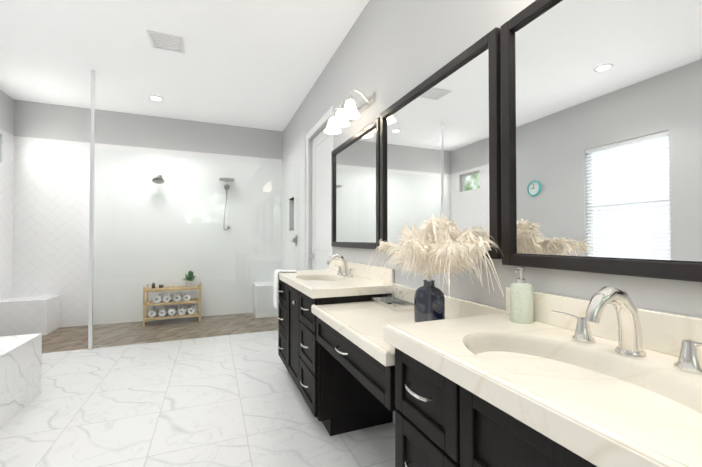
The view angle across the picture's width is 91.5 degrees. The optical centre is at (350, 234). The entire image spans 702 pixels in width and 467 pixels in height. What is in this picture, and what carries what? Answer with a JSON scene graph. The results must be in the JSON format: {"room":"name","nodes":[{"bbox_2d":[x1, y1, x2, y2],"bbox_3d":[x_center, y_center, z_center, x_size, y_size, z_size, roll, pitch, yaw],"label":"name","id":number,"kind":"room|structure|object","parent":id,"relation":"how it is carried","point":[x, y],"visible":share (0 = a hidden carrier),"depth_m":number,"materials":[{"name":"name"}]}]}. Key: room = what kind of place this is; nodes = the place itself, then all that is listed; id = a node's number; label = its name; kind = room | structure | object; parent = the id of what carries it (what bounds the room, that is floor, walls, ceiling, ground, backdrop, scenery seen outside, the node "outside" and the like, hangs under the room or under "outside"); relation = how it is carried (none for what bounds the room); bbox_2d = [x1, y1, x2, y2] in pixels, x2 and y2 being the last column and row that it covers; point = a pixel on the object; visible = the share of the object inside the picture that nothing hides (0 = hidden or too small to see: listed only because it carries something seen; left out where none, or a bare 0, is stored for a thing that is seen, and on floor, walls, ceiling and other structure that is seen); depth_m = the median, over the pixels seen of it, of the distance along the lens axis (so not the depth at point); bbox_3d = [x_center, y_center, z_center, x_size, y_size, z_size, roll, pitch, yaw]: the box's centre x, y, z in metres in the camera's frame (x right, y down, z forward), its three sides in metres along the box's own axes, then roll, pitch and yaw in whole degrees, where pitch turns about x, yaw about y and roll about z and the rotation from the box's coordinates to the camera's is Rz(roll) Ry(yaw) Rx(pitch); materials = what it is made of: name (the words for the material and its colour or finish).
{"room":"bathroom","nodes":[
{"label":"bathroom","id":0,"kind":"room"},
{"bbox_2d":[0,90,13,162],"bbox_3d":[-2.891,-0.296,0.854,0.120,2.880,7.300,0,-1,-22],"label":"wall","id":1,"kind":"structure","parent":0,"point":[6,113],"depth_m":4.12,"materials":[{"name":"grey paint"}]},
{"bbox_2d":[0,129,13,299],"bbox_3d":[-3.946,-0.025,3.621,0.012,2.424,1.348,0,-1,-22],"label":"wall tiles","id":2,"kind":"structure","parent":1,"relation":"attached to","point":[6,203],"depth_m":4.11,"materials":[{"name":"white tile"}]},
{"bbox_2d":[14,100,282,158],"bbox_3d":[-2.680,-0.238,4.945,3.594,2.880,0.120,0,-1,-22],"label":"wall","id":3,"kind":"structure","parent":0,"point":[48,121],"depth_m":4.80,"materials":[{"name":"grey paint"}]},
{"bbox_2d":[12,136,281,327],"bbox_3d":[-2.655,-0.007,4.880,3.354,2.424,0.012,0,-1,-22],"label":"wall tile","id":4,"kind":"structure","parent":3,"relation":"attached to","point":[51,210],"depth_m":4.74,"materials":[{"name":"white tile"}]},
{"bbox_2d":[152,175,163,183],"bbox_3d":[-2.672,-0.778,4.756,0.152,0.146,0.222,0,-1,-22],"label":"shower head","id":5,"kind":"object","parent":4,"relation":"attached to","point":[159,177],"depth_m":4.72},
{"bbox_2d":[0,0,368,130],"bbox_3d":[-1.304,-1.776,1.585,3.594,0.100,7.420,0,-1,-22],"label":"ceiling","id":6,"kind":"structure","parent":0,"point":[260,64],"depth_m":3.23,"materials":[{"name":"white paint"}]},
{"bbox_2d":[148,95,163,100],"bbox_3d":[-2.411,-1.683,4.232,0.170,0.008,0.170,0,-1,-22],"label":"recessed light","id":7,"kind":"object","parent":6,"relation":"in","point":[155,98],"visible":1,"depth_m":4.23,"materials":[{"name":"white"}]},
{"bbox_2d":[147,30,184,53],"bbox_3d":[-1.629,-1.699,3.028,0.270,0.012,0.270,0,-1,-22],"label":"ceiling vent","id":8,"kind":"object","parent":6,"relation":"in","point":[166,42],"visible":1,"depth_m":3.02,"materials":[{"name":"white"}]},
{"bbox_2d":[0,313,394,466],"bbox_3d":[-1.304,1.204,1.543,3.594,0.100,7.420,0,-1,-22],"label":"floor","id":9,"kind":"structure","parent":0,"point":[236,400],"depth_m":2.29,"materials":[{"name":"tile"}]},
{"bbox_2d":[0,333,41,429],"bbox_3d":[-2.466,0.933,1.468,1.138,0.440,1.810,0,-1,-22],"label":"tub deck","id":10,"kind":"object","parent":9,"relation":"on","point":[20,373],"visible":1,"depth_m":2.25,"materials":[{"name":"stone"}]},
{"bbox_2d":[0,295,59,336],"bbox_3d":[-3.899,0.982,4.143,0.476,0.422,0.386,0,-1,-22],"label":"shower bench","id":11,"kind":"object","parent":9,"relation":"on","point":[24,315],"visible":0.98,"depth_m":4.00,"materials":[{"name":"tile"}]},
{"bbox_2d":[143,282,200,325],"bbox_3d":[-2.446,0.944,4.720,0.690,0.510,0.280,0,-1,-22],"label":"towel rack","id":12,"kind":"object","parent":9,"relation":"on","point":[148,289],"depth_m":4.64,"materials":[{"name":"beige wood"}]},
{"bbox_2d":[148,292,195,316],"bbox_3d":[-2.449,0.954,4.709,0.563,0.281,0.240,0,-1,-22],"label":"towels","id":13,"kind":"object","parent":12,"relation":"on","point":[182,309],"depth_m":4.63,"materials":[{"name":"white fabric"}]},
{"bbox_2d":[182,270,198,286],"bbox_3d":[-2.259,0.615,4.832,0.358,0.230,0.300,0,-1,-22],"label":"potted plant","id":14,"kind":"object","parent":12,"relation":"on","point":[190,273],"depth_m":4.76,"materials":[{"name":"green plant"}]},
{"bbox_2d":[88,70,300,349],"bbox_3d":[-1.667,-0.252,3.942,2.206,2.876,0.028,0,-1,-22],"label":"glass","id":15,"kind":"object","parent":9,"relation":"on","point":[91,225],"visible":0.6,"depth_m":3.73,"materials":[{"name":"clear glass"}]},
{"bbox_2d":[253,281,278,317],"bbox_3d":[-1.240,0.977,5.203,0.450,0.462,0.426,0,-1,-22],"label":"shower bench","id":16,"kind":"object","parent":9,"relation":"on","point":[270,308],"depth_m":4.98,"materials":[{"name":"tile"}]},
{"bbox_2d":[278,283,701,466],"bbox_3d":[0.245,0.793,1.466,0.542,0.720,3.550,0,-1,-22],"label":"bathroom vanity","id":17,"kind":"object","parent":9,"relation":"on","point":[464,383],"depth_m":0.82,"materials":[{"name":"black wood"}]},
{"bbox_2d":[273,269,297,308],"bbox_3d":[-0.568,0.463,2.959,0.181,0.322,0.170,0,-1,-22],"label":"hand towel","id":18,"kind":"object","parent":17,"relation":"hanging from","point":[275,290],"visible":1,"depth_m":2.91,"materials":[{"name":"white fabric"}]},
{"bbox_2d":[326,254,354,277],"bbox_3d":[-0.136,0.299,2.603,0.261,0.301,0.402,0,-1,-22],"label":"faucet","id":19,"kind":"object","parent":17,"relation":"on","point":[345,272],"visible":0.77,"depth_m":2.62,"materials":[{"name":"silver metal"}]},
{"bbox_2d":[310,299,509,362],"bbox_3d":[0.190,0.415,1.617,0.533,0.040,0.890,0,-1,-22],"label":"countertop","id":20,"kind":"structure","parent":17,"relation":"on","point":[390,335],"depth_m":1.12,"materials":[{"name":"beige stone"}]},
{"bbox_2d":[370,296,413,311],"bbox_3d":[0.238,0.387,1.923,0.150,0.024,0.300,0,-1,-22],"label":"tray","id":21,"kind":"object","parent":20,"relation":"on","point":[389,303],"visible":0.81,"depth_m":1.92,"materials":[{"name":"mirror"}]},
{"bbox_2d":[384,287,403,304],"bbox_3d":[0.234,0.347,1.933,0.047,0.090,0.233,0,-1,-18],"label":"bottles","id":22,"kind":"object","parent":21,"relation":"on","point":[395,290],"visible":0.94,"depth_m":1.90,"materials":[{"name":"clear glass"}]},
{"bbox_2d":[414,280,444,321],"bbox_3d":[0.332,0.294,1.455,0.091,0.196,0.131,0,-1,-22],"label":"vase","id":23,"kind":"object","parent":20,"relation":"on","point":[429,301],"visible":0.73,"depth_m":1.42,"materials":[{"name":"blue glass"}]},
{"bbox_2d":[364,213,503,296],"bbox_3d":[0.297,0.142,1.372,0.427,0.458,0.668,0,-1,-22],"label":"pampas grass","id":24,"kind":"object","parent":23,"relation":"in","point":[433,246],"depth_m":1.29,"materials":[{"name":"beige plant"}]},
{"bbox_2d":[510,267,533,323],"bbox_3d":[0.585,0.205,1.176,0.076,0.185,0.072,0,-1,-22],"label":"soap dispenser","id":25,"kind":"object","parent":20,"relation":"on","point":[521,302],"visible":1,"depth_m":1.15,"materials":[{"name":"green ceramic"}]},
{"bbox_2d":[551,286,701,374],"bbox_3d":[0.596,0.274,0.807,0.261,0.301,0.402,0,-1,-22],"label":"faucet","id":26,"kind":"object","parent":17,"relation":"on","point":[630,344],"visible":0.9,"depth_m":0.82,"materials":[{"name":"silver metal"}]},
{"bbox_2d":[283,0,701,317],"bbox_3d":[0.327,-0.277,2.163,0.120,2.880,7.300,0,-1,-22],"label":"wall","id":27,"kind":"structure","parent":0,"point":[388,53],"depth_m":1.89,"materials":[{"name":"grey paint"}]},
{"bbox_2d":[282,133,305,269],"bbox_3d":[-0.787,-0.007,4.841,0.102,2.424,1.468,0,-1,-22],"label":"wall tiles","id":28,"kind":"structure","parent":27,"relation":"attached to","point":[294,156],"depth_m":4.62,"materials":[{"name":"white tile"}]},
{"bbox_2d":[220,178,296,245],"bbox_3d":[-1.343,-0.352,4.827,0.941,1.015,1.082,0,-1,-22],"label":"shower head","id":29,"kind":"object","parent":28,"relation":"attached to","point":[226,186],"depth_m":5.07},
{"bbox_2d":[306,106,333,269],"bbox_3d":[-0.349,-0.009,3.639,0.018,2.385,0.960,0,-1,-22],"label":"door frame","id":30,"kind":"structure","parent":27,"relation":"attached to","point":[319,124],"depth_m":3.99,"materials":[{"name":"white wood"}]},
{"bbox_2d":[312,126,329,269],"bbox_3d":[-0.284,0.028,3.664,0.048,2.300,0.802,0,-1,-22],"label":"door","id":31,"kind":"structure","parent":27,"relation":"in","point":[321,195],"depth_m":3.72,"materials":[{"name":"white wood"}]},
{"bbox_2d":[324,89,374,133],"bbox_3d":[-0.038,-0.933,2.607,0.227,0.199,0.540,0,-1,-22],"label":"sconce","id":32,"kind":"object","parent":27,"relation":"attached to","point":[348,113],"visible":1,"depth_m":2.54,"materials":[{"name":"white glass"}]},
{"bbox_2d":[331,117,379,248],"bbox_3d":[0.014,-0.337,2.733,0.030,0.885,0.970,0,-1,-22],"label":"mirror","id":33,"kind":"object","parent":27,"relation":"attached to","point":[355,190],"visible":0.83,"depth_m":2.65,"materials":[{"name":"black mirror"}]},
{"bbox_2d":[380,27,501,258],"bbox_3d":[0.393,-0.352,1.802,0.030,0.910,1.000,0,-1,-22],"label":"mirror","id":34,"kind":"object","parent":27,"relation":"attached to","point":[440,141],"visible":0.81,"depth_m":1.62,"materials":[{"name":"black mirror"}]},
{"bbox_2d":[390,283,509,334],"bbox_3d":[0.428,0.346,1.715,0.020,0.100,0.890,0,-1,-22],"label":"backsplash","id":35,"kind":"structure","parent":27,"relation":"attached to","point":[497,320],"depth_m":1.42,"materials":[{"name":"beige stone"}]},
{"bbox_2d":[500,0,701,281],"bbox_3d":[0.818,-0.352,0.755,0.030,0.920,1.220,0,-1,-22],"label":"mirror","id":36,"kind":"object","parent":27,"relation":"attached to","point":[601,136],"visible":0.98,"depth_m":0.98,"materials":[{"name":"black mirror"}]}
]}

